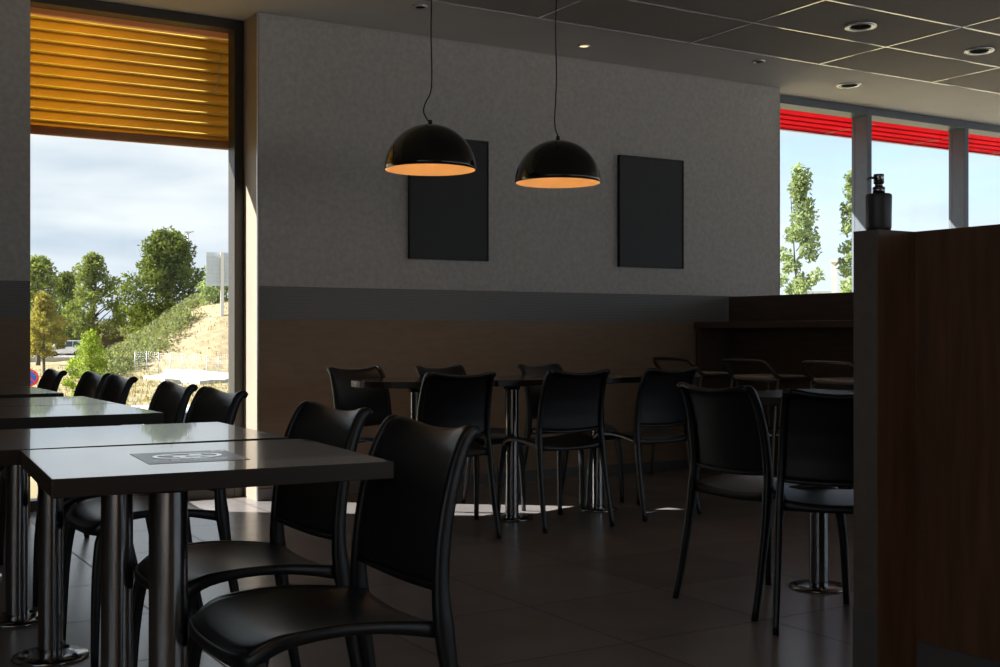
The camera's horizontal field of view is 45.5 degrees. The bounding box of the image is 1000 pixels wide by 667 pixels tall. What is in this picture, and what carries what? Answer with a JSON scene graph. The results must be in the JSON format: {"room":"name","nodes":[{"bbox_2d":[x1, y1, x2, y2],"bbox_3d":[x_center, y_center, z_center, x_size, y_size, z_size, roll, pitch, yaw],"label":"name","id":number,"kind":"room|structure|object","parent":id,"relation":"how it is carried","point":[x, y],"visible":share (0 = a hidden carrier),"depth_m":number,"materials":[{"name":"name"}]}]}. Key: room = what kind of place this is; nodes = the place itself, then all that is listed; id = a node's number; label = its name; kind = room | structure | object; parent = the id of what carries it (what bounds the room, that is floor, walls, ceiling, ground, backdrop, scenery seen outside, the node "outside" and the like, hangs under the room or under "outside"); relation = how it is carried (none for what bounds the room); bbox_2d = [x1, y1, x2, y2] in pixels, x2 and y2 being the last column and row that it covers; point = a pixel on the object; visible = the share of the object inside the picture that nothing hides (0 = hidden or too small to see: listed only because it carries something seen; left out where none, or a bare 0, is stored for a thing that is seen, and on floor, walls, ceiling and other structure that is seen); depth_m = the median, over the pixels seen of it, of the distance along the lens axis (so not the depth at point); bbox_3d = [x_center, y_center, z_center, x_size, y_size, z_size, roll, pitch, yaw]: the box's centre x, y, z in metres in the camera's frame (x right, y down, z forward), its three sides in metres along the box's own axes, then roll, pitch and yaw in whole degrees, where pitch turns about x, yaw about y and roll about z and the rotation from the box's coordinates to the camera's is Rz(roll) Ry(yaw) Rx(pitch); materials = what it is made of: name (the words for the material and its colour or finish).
{"room":"restaurant","nodes":[
{"label":"restaurant","id":0,"kind":"room"},
{"bbox_2d":[0,468,853,666],"bbox_3d":[2.795,1.075,3.300,16.200,0.150,11.750,0,0,-31],"label":"floor","id":1,"kind":"structure","parent":0,"point":[585,591],"depth_m":4.67,"materials":[{"name":"tile"}]},
{"bbox_2d":[0,0,29,517],"bbox_3d":[-4.859,-0.460,5.287,5.165,2.920,0.420,0,0,-31],"label":"wall pier","id":2,"kind":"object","parent":1,"relation":"on","point":[14,14],"visible":0.65,"depth_m":6.40,"materials":[{"name":"paint"}]},
{"bbox_2d":[0,383,31,387],"bbox_3d":[-2.458,0.619,5.362,0.600,0.762,0.550,0,0,-31],"label":"square table","id":3,"kind":"object","parent":1,"relation":"on","point":[2,385],"visible":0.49,"depth_m":5.45,"materials":[{"name":"laminate"}]},
{"bbox_2d":[0,387,63,577],"bbox_3d":[-2.155,0.619,4.862,0.600,0.762,0.600,0,0,-31],"label":"square table","id":4,"kind":"object","parent":1,"relation":"on","point":[28,392],"visible":0.74,"depth_m":4.76,"materials":[{"name":"laminate"}]},
{"bbox_2d":[30,369,67,485],"bbox_3d":[-2.446,0.593,5.931,0.514,0.821,0.440,0,0,-31],"label":"chair","id":5,"kind":"object","parent":1,"relation":"on","point":[51,379],"visible":0.2,"depth_m":6.07,"materials":[{"name":"black plastic"}]},
{"bbox_2d":[0,371,110,537],"bbox_3d":[-2.100,0.593,5.534,0.514,0.821,0.440,0,0,-33],"label":"chair","id":6,"kind":"object","parent":1,"relation":"on","point":[90,384],"visible":0.23,"depth_m":5.68,"materials":[{"name":"black plastic"}]},
{"bbox_2d":[0,396,113,627],"bbox_3d":[-1.702,0.619,4.142,0.600,0.762,0.535,0,0,-31],"label":"square table","id":7,"kind":"object","parent":1,"relation":"on","point":[16,614],"visible":0.78,"depth_m":4.12,"materials":[{"name":"metal"}]},
{"bbox_2d":[0,374,137,569],"bbox_3d":[-1.845,0.593,5.102,0.514,0.821,0.440,0,0,-31],"label":"chair","id":8,"kind":"object","parent":1,"relation":"on","point":[116,388],"visible":0.23,"depth_m":5.14,"materials":[{"name":"black plastic"}]},
{"bbox_2d":[0,403,163,666],"bbox_3d":[-1.412,0.619,3.663,0.600,0.762,0.560,0,0,-31],"label":"square table","id":9,"kind":"object","parent":1,"relation":"on","point":[50,651],"visible":0.96,"depth_m":3.64,"materials":[{"name":"metal"}]},
{"bbox_2d":[32,381,197,612],"bbox_3d":[-1.391,0.593,4.325,0.514,0.821,0.440,0,0,-31],"label":"chair","id":10,"kind":"object","parent":1,"relation":"on","point":[169,398],"visible":0.25,"depth_m":4.36,"materials":[{"name":"black plastic"}]},
{"bbox_2d":[0,422,288,666],"bbox_3d":[-0.891,0.619,2.818,0.620,0.762,0.550,0,0,-30],"label":"square table","id":11,"kind":"object","parent":1,"relation":"on","point":[116,510],"visible":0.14,"depth_m":2.78,"materials":[{"name":"laminate"}]},
{"bbox_2d":[63,386,247,666],"bbox_3d":[-1.114,0.593,3.852,0.514,0.821,0.440,0,0,-33],"label":"chair","id":12,"kind":"object","parent":1,"relation":"on","point":[209,404],"visible":0.57,"depth_m":3.80,"materials":[{"name":"black plastic"}]},
{"bbox_2d":[20,439,393,666],"bbox_3d":[-0.588,0.619,2.321,0.600,0.762,0.543,0,0,-27],"label":"square table","id":13,"kind":"object","parent":1,"relation":"on","point":[91,471],"visible":0.99,"depth_m":2.26,"materials":[{"name":"laminate"}]},
{"bbox_2d":[130,450,249,463],"bbox_3d":[-0.601,0.237,2.299,0.186,0.001,0.206,0,0,-27],"label":"sticker","id":14,"kind":"object","parent":13,"relation":"on","point":[208,455],"visible":1,"depth_m":2.29,"materials":[{"name":"grey plastic"}]},
{"bbox_2d":[153,450,224,460],"bbox_3d":[-0.600,0.237,2.310,0.162,0.001,0.167,0,0,-27],"label":"print","id":15,"kind":"object","parent":14,"relation":"on","point":[197,455],"depth_m":2.31},
{"bbox_2d":[133,401,372,666],"bbox_3d":[-0.618,0.593,2.960,0.514,0.821,0.440,0,0,-33],"label":"chair","id":16,"kind":"object","parent":1,"relation":"on","point":[319,510],"visible":0.78,"depth_m":2.98,"materials":[{"name":"black plastic"}]},
{"bbox_2d":[188,415,481,666],"bbox_3d":[-0.341,0.593,2.406,0.514,0.821,0.440,0,0,-31],"label":"chair","id":17,"kind":"object","parent":1,"relation":"on","point":[403,525],"visible":0.95,"depth_m":2.42,"materials":[{"name":"black plastic"}]},
{"bbox_2d":[327,366,391,443],"bbox_3d":[-0.637,0.593,6.442,0.514,0.821,0.440,0,0,42],"label":"chair","id":18,"kind":"object","parent":1,"relation":"on","point":[345,396],"visible":0.33,"depth_m":6.56,"materials":[{"name":"black plastic"}]},
{"bbox_2d":[351,377,494,419],"bbox_3d":[-0.451,0.619,6.145,0.635,0.762,0.600,0,0,-31],"label":"table","id":19,"kind":"object","parent":1,"relation":"on","point":[413,384],"visible":0.27,"depth_m":6.01,"materials":[{"name":"laminate"}]},
{"bbox_2d":[416,371,501,538],"bbox_3d":[-0.302,0.593,5.885,0.440,0.821,0.514,0,0,-31],"label":"chair","id":20,"kind":"object","parent":1,"relation":"on","point":[445,400],"visible":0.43,"depth_m":5.74,"materials":[{"name":"black plastic"}]},
{"bbox_2d":[414,364,525,519],"bbox_3d":[-0.181,0.593,6.719,0.514,0.821,0.440,0,0,41],"label":"chair","id":21,"kind":"object","parent":1,"relation":"on","point":[497,434],"visible":0.34,"depth_m":6.70,"materials":[{"name":"black plastic"}]},
{"bbox_2d":[491,375,544,521],"bbox_3d":[0.092,0.619,6.450,0.600,0.762,0.600,0,0,-31],"label":"square table","id":22,"kind":"object","parent":1,"relation":"on","point":[511,384],"visible":0.68,"depth_m":6.40,"materials":[{"name":"metal"}]},
{"bbox_2d":[496,369,614,532],"bbox_3d":[0.286,0.593,6.264,0.440,0.821,0.514,0,0,-31],"label":"chair","id":23,"kind":"object","parent":1,"relation":"on","point":[570,403],"visible":0.99,"depth_m":6.13,"materials":[{"name":"black plastic"}]},
{"bbox_2d":[517,363,623,507],"bbox_3d":[0.409,0.593,7.077,0.514,0.821,0.440,0,0,41],"label":"chair","id":24,"kind":"object","parent":1,"relation":"on","point":[532,393],"visible":0.34,"depth_m":7.06,"materials":[{"name":"black plastic"}]},
{"bbox_2d":[538,373,642,511],"bbox_3d":[0.591,0.619,6.788,0.600,0.762,0.600,0,0,-31],"label":"square table","id":25,"kind":"object","parent":1,"relation":"on","point":[597,485],"visible":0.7,"depth_m":6.73,"materials":[{"name":"laminate"}]},
{"bbox_2d":[585,367,701,521],"bbox_3d":[0.800,0.593,6.644,0.440,0.821,0.514,0,0,-37],"label":"chair","id":26,"kind":"object","parent":1,"relation":"on","point":[659,401],"visible":0.87,"depth_m":6.50,"materials":[{"name":"black plastic"}]},
{"bbox_2d":[650,357,738,474],"bbox_3d":[1.367,0.581,8.310,0.493,0.840,0.493,0,0,-31],"label":"bar stool","id":27,"kind":"object","parent":1,"relation":"on","point":[701,375],"visible":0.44,"depth_m":8.18,"materials":[{"name":"black metal"}]},
{"bbox_2d":[672,382,849,620],"bbox_3d":[0.968,0.593,4.443,0.514,0.821,0.440,0,0,-32],"label":"chair","id":28,"kind":"object","parent":1,"relation":"on","point":[728,430],"visible":0.89,"depth_m":4.36,"materials":[{"name":"black plastic"}]},
{"bbox_2d":[720,359,815,476],"bbox_3d":[1.740,0.581,7.694,0.493,0.840,0.493,0,0,-31],"label":"bar stool","id":29,"kind":"object","parent":1,"relation":"on","point":[776,378],"visible":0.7,"depth_m":7.53,"materials":[{"name":"black metal"}]},
{"bbox_2d":[694,292,853,471],"bbox_3d":[2.357,0.361,7.691,0.380,1.277,2.916,0,0,-31],"label":"bar counter","id":30,"kind":"object","parent":1,"relation":"on","point":[784,332],"depth_m":8.52,"materials":[{"name":"laminate"}]},
{"bbox_2d":[694,320,853,327],"bbox_3d":[2.340,-0.062,7.681,0.340,0.045,2.916,0,0,-31],"label":"countertop","id":31,"kind":"structure","parent":30,"relation":"on","point":[820,323],"depth_m":8.08,"materials":[{"name":"laminate"}]},
{"bbox_2d":[756,389,853,593],"bbox_3d":[1.253,0.619,4.687,0.660,0.762,0.660,0,0,-33],"label":"square table","id":32,"kind":"object","parent":1,"relation":"on","point":[818,582],"visible":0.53,"depth_m":4.65,"materials":[{"name":"metal"}]},
{"bbox_2d":[773,389,853,634],"bbox_3d":[1.166,0.593,4.130,0.440,0.821,0.514,0,0,12],"label":"chair","id":33,"kind":"object","parent":1,"relation":"on","point":[816,442],"visible":0.64,"depth_m":3.98,"materials":[{"name":"black plastic"}]},
{"bbox_2d":[801,361,853,488],"bbox_3d":[2.103,0.581,7.096,0.493,0.840,0.493,0,0,-31],"label":"bar stool","id":34,"kind":"object","parent":1,"relation":"on","point":[848,382],"visible":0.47,"depth_m":7.02,"materials":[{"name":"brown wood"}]},
{"bbox_2d":[853,224,999,666],"bbox_3d":[2.012,0.350,3.239,1.402,1.300,1.456,0,0,-31],"label":"wall","id":35,"kind":"structure","parent":1,"relation":"on","point":[927,303],"depth_m":3.43,"materials":[{"name":"brown wood"}]},
{"bbox_2d":[865,174,891,229],"bbox_3d":[1.110,-0.384,3.490,0.075,0.167,0.075,0,0,-31],"label":"soap dispenser","id":36,"kind":"object","parent":35,"relation":"on","point":[878,202],"visible":0.91,"depth_m":3.46,"materials":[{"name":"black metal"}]},
{"bbox_2d":[865,193,891,229],"bbox_3d":[1.110,-0.354,3.490,0.075,0.109,0.075,0,0,-31],"label":"bottle","id":37,"kind":"object","parent":36,"relation":"attached to","point":[878,205],"depth_m":3.46,"materials":[{"name":"black plastic"}]},
{"bbox_2d":[244,12,779,500],"bbox_3d":[0.260,-0.460,8.385,4.253,2.920,0.425,0,0,-31],"label":"wall","id":38,"kind":"structure","parent":0,"point":[330,279],"depth_m":7.92,"materials":[{"name":"paint"}]},
{"bbox_2d":[30,0,243,511],"bbox_3d":[-2.177,-0.460,7.017,1.339,2.920,0.120,0,0,-31],"label":"window","id":39,"kind":"structure","parent":38,"relation":"in","point":[234,28],"depth_m":7.29,"materials":[{"name":"metal"}]},
{"bbox_2d":[30,7,227,149],"bbox_3d":[-2.262,-1.533,7.090,1.375,0.774,0.068,0,0,-31],"label":"blind","id":40,"kind":"object","parent":39,"relation":"attached to","point":[92,76],"visible":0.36,"depth_m":7.11,"materials":[{"name":"orange metal"}]},
{"bbox_2d":[408,139,488,261],"bbox_3d":[-0.333,-0.876,7.763,0.582,0.795,0.033,0,0,-31],"label":"board","id":41,"kind":"object","parent":38,"relation":"attached to","point":[448,216],"visible":0.73,"depth_m":7.76,"materials":[{"name":"black metal"}]},
{"bbox_2d":[258,459,688,500],"bbox_3d":[0.370,0.965,8.202,4.244,0.070,0.012,0,0,-31],"label":"baseboard","id":42,"kind":"structure","parent":38,"relation":"attached to","point":[263,494],"depth_m":8.25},
{"bbox_2d":[617,155,683,268],"bbox_3d":[1.095,-0.874,8.628,0.584,0.796,0.033,0,0,-31],"label":"board","id":43,"kind":"object","parent":38,"relation":"attached to","point":[650,191],"visible":1,"depth_m":8.61,"materials":[{"name":"black metal"}]},
{"bbox_2d":[780,109,999,156],"bbox_3d":[2.583,-1.901,10.406,10.000,0.122,0.725,0,0,-31],"label":"canopy","id":44,"kind":"object","parent":38,"relation":"attached to","point":[790,120],"visible":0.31,"depth_m":10.95,"materials":[{"name":"red metal"}]},
{"bbox_2d":[99,0,999,125],"bbox_3d":[2.795,-2.015,3.300,16.200,0.209,11.750,0,0,-31],"label":"ceiling","id":45,"kind":"structure","parent":0,"point":[914,60],"depth_m":7.60,"materials":[{"name":"tile"}]},
{"bbox_2d":[413,4,427,9],"bbox_3d":[-0.468,-1.914,6.988,0.090,0.012,0.090,0,0,-31],"label":"recessed light","id":46,"kind":"object","parent":45,"relation":"in","point":[417,6],"visible":1,"depth_m":6.98,"materials":[{"name":"white metal"}]},
{"bbox_2d":[384,0,475,175],"bbox_3d":[-0.357,-1.379,6.097,0.470,1.083,0.470,0,0,-31],"label":"pendant lamp","id":47,"kind":"object","parent":45,"relation":"hanging from","point":[430,149],"visible":1,"depth_m":5.95,"materials":[{"name":"black metal"}]},
{"bbox_2d":[515,0,600,187],"bbox_3d":[0.316,-1.371,6.505,0.470,1.098,0.470,0,0,-31],"label":"pendant lamp","id":48,"kind":"object","parent":45,"relation":"hanging from","point":[557,163],"visible":1,"depth_m":6.36,"materials":[{"name":"black metal"}]},
{"bbox_2d":[578,44,589,48],"bbox_3d":[0.559,-1.914,7.938,0.084,0.012,0.084,0,0,-31],"label":"recessed light","id":49,"kind":"object","parent":45,"relation":"in","point":[582,46],"visible":1,"depth_m":7.94,"materials":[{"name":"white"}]},
{"bbox_2d":[752,59,764,63],"bbox_3d":[1.824,-1.914,8.388,0.090,0.012,0.090,0,0,-31],"label":"recessed light","id":50,"kind":"object","parent":45,"relation":"in","point":[759,61],"visible":1,"depth_m":8.39,"materials":[{"name":"white metal"}]},
{"bbox_2d":[836,82,861,88],"bbox_3d":[2.696,-1.914,9.197,0.196,0.012,0.196,0,0,-31],"label":"recessed light","id":51,"kind":"object","parent":45,"relation":"in","point":[848,85],"visible":1,"depth_m":9.20,"materials":[{"name":"white metal"}]},
{"bbox_2d":[844,22,876,31],"bbox_3d":[2.240,-1.905,7.401,0.196,0.012,0.196,0,0,-31],"label":"recessed light","id":52,"kind":"object","parent":45,"relation":"in","point":[858,26],"visible":1,"depth_m":7.40,"materials":[{"name":"white metal"}]},
{"bbox_2d":[964,47,994,54],"bbox_3d":[3.234,-1.905,8.038,0.196,0.012,0.196,0,0,-31],"label":"recessed light","id":53,"kind":"object","parent":45,"relation":"in","point":[978,50],"visible":1,"depth_m":8.03,"materials":[{"name":"white metal"}]},
{"bbox_3d":[4.382,0.525,10.995,5.513,0.950,0.230,0,0,-31],"label":"wall","id":54,"kind":"structure","parent":0,"visible":0},
{"bbox_2d":[780,95,866,117],"bbox_3d":[2.553,-0.935,9.856,1.193,1.970,0.184,0,0,-31],"label":"window","id":55,"kind":"structure","parent":54,"relation":"in","point":[786,102],"depth_m":9.85,"materials":[{"name":"grey metal"}]},
{"bbox_2d":[852,107,964,291],"bbox_3d":[3.603,-0.935,10.492,1.263,1.970,0.184,0,0,-31],"label":"window","id":56,"kind":"structure","parent":54,"relation":"in","point":[861,125],"depth_m":10.19,"materials":[{"name":"grey metal"}]},
{"bbox_2d":[949,121,999,228],"bbox_3d":[4.684,-0.935,11.146,1.263,1.970,0.184,0,0,-31],"label":"window","id":57,"kind":"structure","parent":54,"relation":"in","point":[959,138],"depth_m":10.81,"materials":[{"name":"grey metal"}]},
{"label":"outside","id":58,"kind":"structure","parent":0,"visible":0},
{"bbox_3d":[73.535,3.500,102.989,207.500,0.200,340.000,0,0,-31],"label":"ground","id":59,"kind":"structure","parent":58,"visible":0},
{"bbox_2d":[807,291,830,293],"bbox_3d":[38.038,-0.700,139.404,10.685,8.200,10.523,0,0,-31],"label":"distant hall","id":60,"kind":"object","parent":59,"relation":"on","point":[809,292],"visible":0.04,"depth_m":134.80,"materials":[{"name":"concrete"}]},
{"bbox_2d":[829,259,838,292],"bbox_3d":[16.202,-0.090,57.774,0.440,6.980,0.440,0,0,15],"label":"post","id":61,"kind":"object","parent":59,"relation":"on","point":[833,262],"visible":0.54,"depth_m":57.65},
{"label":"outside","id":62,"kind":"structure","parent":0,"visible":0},
{"bbox_2d":[30,297,227,498],"bbox_3d":[-88.893,-0.088,265.089,545.925,6.916,531.073,0,0,-31],"label":"ground","id":63,"kind":"structure","parent":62,"point":[217,332],"depth_m":95.61,"materials":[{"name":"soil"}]},
{"bbox_2d":[30,369,38,385],"bbox_3d":[-12.147,2.208,30.779,0.440,2.568,0.067,0,0,-17],"label":"road sign","id":64,"kind":"object","parent":63,"relation":"on","point":[34,377],"visible":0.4,"depth_m":30.78,"materials":[{"name":"metal"}]},
{"bbox_2d":[30,291,69,373],"bbox_3d":[-35.328,0.161,92.629,3.675,7.100,3.556,0,0,-31],"label":"broadleaf tree","id":65,"kind":"object","parent":63,"relation":"on","point":[42,314],"visible":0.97,"depth_m":92.33,"materials":[{"name":"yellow plant"}]},
{"bbox_2d":[30,254,73,365],"bbox_3d":[-45.732,-2.162,117.799,7.121,11.431,6.935,0,0,-31],"label":"broadleaf tree","id":66,"kind":"object","parent":63,"relation":"on","point":[41,276],"visible":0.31,"depth_m":117.11,"materials":[{"name":"green plant"}]},
{"bbox_2d":[51,271,82,355],"bbox_3d":[-57.799,-2.432,157.884,5.792,11.812,5.614,0,0,-31],"label":"broadleaf tree","id":67,"kind":"object","parent":63,"relation":"on","point":[68,282],"visible":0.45,"depth_m":157.21,"materials":[{"name":"green plant"}]},
{"bbox_2d":[61,357,81,396],"bbox_3d":[-10.150,2.163,28.291,0.623,3.212,0.743,0,0,17],"label":"sapling","id":68,"kind":"object","parent":63,"relation":"on","point":[70,383],"visible":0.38,"depth_m":28.22,"materials":[{"name":"green plant"}]},
{"bbox_2d":[68,328,111,376],"bbox_3d":[-28.687,1.702,83.127,2.812,4.134,2.920,0,0,-31],"label":"shrub","id":69,"kind":"object","parent":63,"relation":"on","point":[92,339],"visible":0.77,"depth_m":82.98,"materials":[{"name":"green plant"}]},
{"bbox_2d":[45,320,134,354],"bbox_3d":[-72.595,1.050,176.470,46.957,5.900,19.701,0,0,-31],"label":"viaduct","id":70,"kind":"object","parent":63,"relation":"on","point":[105,342],"visible":0.03,"depth_m":183.17,"materials":[{"name":"concrete"}]},
{"bbox_2d":[58,251,128,357],"bbox_3d":[-38.988,-2.232,114.613,6.724,11.390,6.059,0,0,-31],"label":"broadleaf tree","id":71,"kind":"object","parent":63,"relation":"on","point":[92,263],"visible":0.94,"depth_m":113.95,"materials":[{"name":"green plant"}]},
{"bbox_2d":[74,293,207,375],"bbox_3d":[-30.012,-0.098,105.581,19.725,7.963,36.475,0,0,-31],"label":"hedge","id":72,"kind":"object","parent":63,"relation":"on","point":[117,364],"visible":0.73,"depth_m":100.17,"materials":[{"name":"green plant"}]},
{"bbox_2d":[114,225,205,338],"bbox_3d":[-36.508,-4.531,129.294,11.652,14.515,12.024,0,0,-31],"label":"broadleaf tree","id":73,"kind":"object","parent":63,"relation":"on","point":[164,267],"visible":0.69,"depth_m":127.12,"materials":[{"name":"green plant"}]},
{"bbox_2d":[132,404,189,424],"bbox_3d":[-8.188,2.465,28.860,1.790,1.470,3.920,0,0,-29],"label":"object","id":74,"kind":"object","parent":63,"relation":"on","point":[188,405],"visible":0.02,"depth_m":27.84,"materials":[{"name":"white metal"}]},
{"bbox_2d":[135,351,226,373],"bbox_3d":[-21.693,2.377,87.605,8.590,2.203,6.516,0,0,-31],"label":"wire fence","id":75,"kind":"object","parent":63,"relation":"on","point":[144,351],"visible":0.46,"depth_m":86.42,"materials":[{"name":"metal"}]},
{"bbox_2d":[144,369,227,384],"bbox_3d":[-19.884,3.271,81.983,9.364,1.296,16.085,0,0,-31],"label":"gravel patch","id":76,"kind":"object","parent":63,"relation":"on","point":[198,377],"visible":0.34,"depth_m":80.49,"materials":[{"name":"white gravel"}]},
{"bbox_2d":[195,265,227,304],"bbox_3d":[-26.296,-4.114,109.270,3.599,5.072,3.368,0,0,-31],"label":"shrub","id":77,"kind":"object","parent":63,"relation":"on","point":[212,292],"visible":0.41,"depth_m":108.44,"materials":[{"name":"green plant"}]},
{"bbox_2d":[206,252,227,315],"bbox_3d":[-23.744,-4.116,103.595,3.483,5.839,1.013,0,0,-31],"label":"billboard","id":78,"kind":"object","parent":63,"relation":"on","point":[216,262],"visible":0.65,"depth_m":103.20,"materials":[{"name":"metal"}]},
{"bbox_2d":[780,162,824,294],"bbox_3d":[8.821,-0.623,34.876,1.851,8.849,1.747,0,0,-1],"label":"young tree","id":79,"kind":"object","parent":63,"relation":"on","point":[803,213],"visible":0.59,"depth_m":34.76,"materials":[{"name":"green plant"}]},
{"bbox_2d":[835,170,851,292],"bbox_3d":[10.218,-0.505,34.535,1.844,8.613,1.562,0,0,-31],"label":"young tree","id":80,"kind":"object","parent":63,"relation":"on","point":[845,270],"visible":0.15,"depth_m":34.42,"materials":[{"name":"green plant"}]},
{"bbox_2d":[837,276,849,292],"bbox_3d":[17.551,-1.450,59.441,1.450,2.900,0.179,0,0,15],"label":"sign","id":81,"kind":"object","parent":63,"relation":"on","point":[839,278],"visible":0.02,"depth_m":59.58,"materials":[{"name":"white"}]},
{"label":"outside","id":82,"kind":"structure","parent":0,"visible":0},
{"bbox_2d":[30,356,87,361],"bbox_3d":[-59.516,3.320,139.639,30.557,1.200,16.708,0,0,-31],"label":"road","id":83,"kind":"structure","parent":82,"point":[56,358],"depth_m":137.02,"materials":[{"name":"grey asphalt"}]},
{"bbox_2d":[52,340,81,355],"bbox_3d":[-51.751,1.770,142.046,3.920,1.900,1.940,0,0,-17],"label":"van","id":84,"kind":"object","parent":83,"relation":"on","point":[70,344],"visible":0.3,"depth_m":141.30,"materials":[{"name":"paint"}]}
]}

